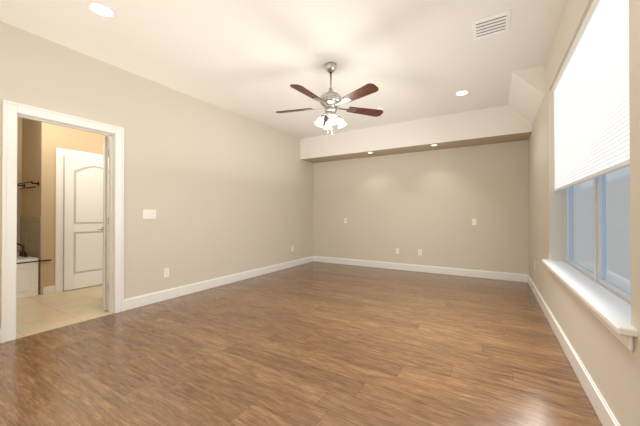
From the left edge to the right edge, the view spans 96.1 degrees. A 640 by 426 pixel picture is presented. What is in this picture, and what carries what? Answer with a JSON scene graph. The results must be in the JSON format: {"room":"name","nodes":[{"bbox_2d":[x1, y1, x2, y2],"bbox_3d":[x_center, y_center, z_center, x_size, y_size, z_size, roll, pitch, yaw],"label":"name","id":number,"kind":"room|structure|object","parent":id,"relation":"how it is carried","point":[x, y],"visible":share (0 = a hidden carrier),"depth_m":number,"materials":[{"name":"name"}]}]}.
{"room":"empty bedroom","nodes":[
{"label":"empty bedroom","id":0,"kind":"room"},
{"bbox_2d":[17,117,108,294],"bbox_3d":[-3.736,-0.177,3.902,2.590,2.700,4.150,0,0,31],"label":"wall","id":1,"kind":"structure","parent":0,"point":[38,143],"depth_m":4.25,"materials":[{"name":"paint"}]},
{"bbox_2d":[17,181,39,188],"bbox_3d":[-4.366,-0.411,4.292,0.690,0.088,0.082,0,0,31],"label":"towel rail","id":2,"kind":"object","parent":1,"relation":"attached to","point":[32,182],"visible":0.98,"depth_m":4.22,"materials":[{"name":"black metal"}]},
{"bbox_2d":[20,217,40,255],"bbox_3d":[-4.363,0.335,4.327,0.874,0.560,0.012,0,0,31],"label":"wall tile","id":3,"kind":"structure","parent":1,"relation":"attached to","point":[30,234],"depth_m":4.28,"materials":[{"name":"beige tile"}]},
{"bbox_2d":[43,285,54,294],"bbox_3d":[-3.320,1.116,3.645,1.620,0.110,3.950,0,0,31],"label":"baseboard","id":4,"kind":"structure","parent":1,"relation":"attached to","point":[48,289],"depth_m":4.17,"materials":[{"name":"white wood"}]},
{"bbox_2d":[55,148,108,292],"bbox_3d":[-3.646,0.107,4.663,0.020,2.140,0.990,0,0,31],"label":"door frame","id":5,"kind":"structure","parent":1,"relation":"attached to","point":[59,190],"depth_m":4.28,"materials":[{"name":"white wood"}]},
{"bbox_2d":[63,155,108,290],"bbox_3d":[-3.631,0.148,4.654,0.035,2.038,0.804,0,0,31],"label":"door","id":6,"kind":"structure","parent":1,"relation":"in","point":[83,234],"depth_m":4.50,"materials":[{"name":"white wood"}]},
{"bbox_2d":[0,21,312,327],"bbox_3d":[-1.863,-0.270,4.383,0.130,2.890,6.660,0,0,31],"label":"wall","id":7,"kind":"structure","parent":0,"point":[222,192],"depth_m":4.05,"materials":[{"name":"paint"}]},
{"bbox_2d":[1,99,123,342],"bbox_3d":[-2.662,0.075,3.041,0.173,2.185,0.990,0,0,31],"label":"door frame","id":8,"kind":"structure","parent":7,"relation":"attached to","point":[10,110],"depth_m":2.76,"materials":[{"name":"white wood"}]},
{"bbox_2d":[98,136,108,310],"bbox_3d":[-2.763,0.122,3.722,0.728,2.075,0.331,0,0,31],"label":"door","id":9,"kind":"structure","parent":7,"relation":"in","point":[104,228],"depth_m":3.42,"materials":[{"name":"white wood"}]},
{"bbox_2d":[143,210,155,218],"bbox_3d":[-2.189,0.016,3.696,0.013,0.118,0.165,0,0,31],"label":"switch plate","id":10,"kind":"object","parent":7,"relation":"attached to","point":[149,214],"visible":1,"depth_m":3.69,"materials":[{"name":"white plastic"}]},
{"bbox_2d":[164,268,168,276],"bbox_3d":[-2.075,0.807,3.886,0.009,0.118,0.072,0,0,31],"label":"electrical outlet","id":11,"kind":"object","parent":7,"relation":"attached to","point":[166,272],"visible":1,"depth_m":3.88,"materials":[{"name":"white plastic"}]},
{"bbox_2d":[124,256,315,310],"bbox_3d":[-1.261,1.112,5.232,0.020,0.137,4.230,0,0,31],"label":"baseboard","id":12,"kind":"structure","parent":7,"relation":"attached to","point":[138,301],"depth_m":4.37,"materials":[{"name":"white wood"}]},
{"bbox_2d":[0,0,566,138],"bbox_3d":[0.072,-1.796,3.232,4.642,0.150,6.660,0,0,31],"label":"ceiling","id":13,"kind":"structure","parent":0,"point":[254,60],"depth_m":3.01,"materials":[{"name":"paint"}]},
{"bbox_2d":[87,2,115,17],"bbox_3d":[-1.854,-1.722,2.443,0.194,0.006,0.194,0,0,31],"label":"recessed light","id":14,"kind":"object","parent":13,"relation":"in","point":[101,10],"visible":1,"depth_m":2.43,"materials":[{"name":"white"}]},
{"bbox_2d":[276,62,382,132],"bbox_3d":[0.093,-1.312,3.303,1.317,0.816,1.275,0,0,31],"label":"fan","id":15,"kind":"object","parent":13,"relation":"hanging from","point":[330,101],"visible":1,"depth_m":3.27,"materials":[{"name":"brown wood"}]},
{"bbox_2d":[455,90,469,95],"bbox_3d":[2.031,-1.713,4.109,0.194,0.006,0.194,0,0,31],"label":"recessed light","id":16,"kind":"object","parent":13,"relation":"in","point":[462,92],"visible":1,"depth_m":4.09,"materials":[{"name":"white"}]},
{"bbox_2d":[472,9,510,39],"bbox_3d":[1.573,-1.720,2.649,0.295,0.018,0.325,0,0,31],"label":"ceiling vent","id":17,"kind":"object","parent":13,"relation":"in","point":[492,25],"visible":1,"depth_m":2.63,"materials":[{"name":"white metal"}]},
{"bbox_2d":[0,261,602,425],"bbox_3d":[-1.069,1.220,3.829,7.232,0.103,6.780,0,0,31],"label":"floor","id":18,"kind":"structure","parent":0,"point":[313,343],"depth_m":2.31,"materials":[{"name":"brown wood"}]},
{"bbox_2d":[16,254,37,298],"bbox_3d":[-4.890,0.905,3.461,0.846,0.530,1.998,0,0,31],"label":"bathtub","id":19,"kind":"object","parent":18,"relation":"on","point":[27,279],"visible":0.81,"depth_m":4.01,"materials":[{"name":"white ceramic"}]},
{"bbox_2d":[17,243,27,256],"bbox_3d":[-4.451,0.542,4.207,0.325,0.201,0.207,0,0,31],"label":"bathroom faucet","id":20,"kind":"object","parent":19,"relation":"on","point":[23,253],"visible":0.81,"depth_m":4.26,"materials":[{"name":"brown metal"}]},
{"bbox_2d":[17,259,50,263],"bbox_3d":[-4.110,0.682,3.909,0.051,0.018,0.688,0,0,31],"label":"grab rail","id":21,"kind":"object","parent":19,"relation":"attached to","point":[33,261],"visible":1,"depth_m":4.02,"materials":[{"name":"brown metal"}]},
{"bbox_2d":[300,105,531,162],"bbox_3d":[1.541,-1.472,5.748,4.312,0.470,0.570,0,0,31],"label":"ceiling","id":22,"kind":"structure","parent":0,"point":[500,124],"depth_m":5.28,"materials":[{"name":"paint"}]},
{"bbox_2d":[313,140,528,273],"bbox_3d":[1.721,-0.260,6.041,4.312,2.890,0.130,0,0,31],"label":"wall","id":23,"kind":"structure","parent":0,"point":[431,204],"depth_m":5.68,"materials":[{"name":"paint"}]},
{"bbox_2d":[316,256,527,282],"bbox_3d":[1.674,1.116,5.976,4.290,0.137,0.016,0,0,31],"label":"baseboard","id":24,"kind":"structure","parent":23,"relation":"attached to","point":[397,266],"depth_m":5.65,"materials":[{"name":"white wood"}]},
{"bbox_2d":[508,65,544,122],"bbox_3d":[2.794,-1.542,3.948,0.312,0.350,1.230,0,0,31],"label":"ceiling","id":25,"kind":"structure","parent":0,"point":[527,92],"depth_m":3.63,"materials":[{"name":"paint"}]},
{"bbox_2d":[528,0,639,425],"bbox_3d":[1.977,-0.283,2.081,0.200,2.890,6.660,0,0,31],"label":"wall","id":26,"kind":"structure","parent":0,"point":[609,359],"depth_m":2.06,"materials":[{"name":"paint"}]},
{"bbox_2d":[528,274,619,425],"bbox_3d":[1.883,1.094,2.129,0.020,0.137,6.400,0,0,31],"label":"baseboard","id":27,"kind":"structure","parent":26,"relation":"attached to","point":[604,413],"depth_m":1.97,"materials":[{"name":"white wood"}]},
{"bbox_2d":[542,259,637,350],"bbox_3d":[1.951,0.555,2.168,0.180,0.105,2.250,0,0,31],"label":"window sill","id":28,"kind":"structure","parent":26,"relation":"attached to","point":[610,311],"depth_m":1.66,"materials":[{"name":"white wood"}]},
{"bbox_2d":[551,0,629,191],"bbox_3d":[1.964,-0.782,2.168,0.050,1.106,2.102,0,0,31],"label":"window blind","id":29,"kind":"object","parent":26,"relation":"attached to","point":[590,88],"visible":1,"depth_m":1.85,"materials":[{"name":"fabric"}]},
{"bbox_2d":[564,163,630,304],"bbox_3d":[2.054,-0.403,2.112,0.060,1.870,2.110,0,0,31],"label":"window","id":30,"kind":"structure","parent":26,"relation":"in","point":[598,275],"depth_m":2.08,"materials":[{"name":"clear glass"}]}
]}

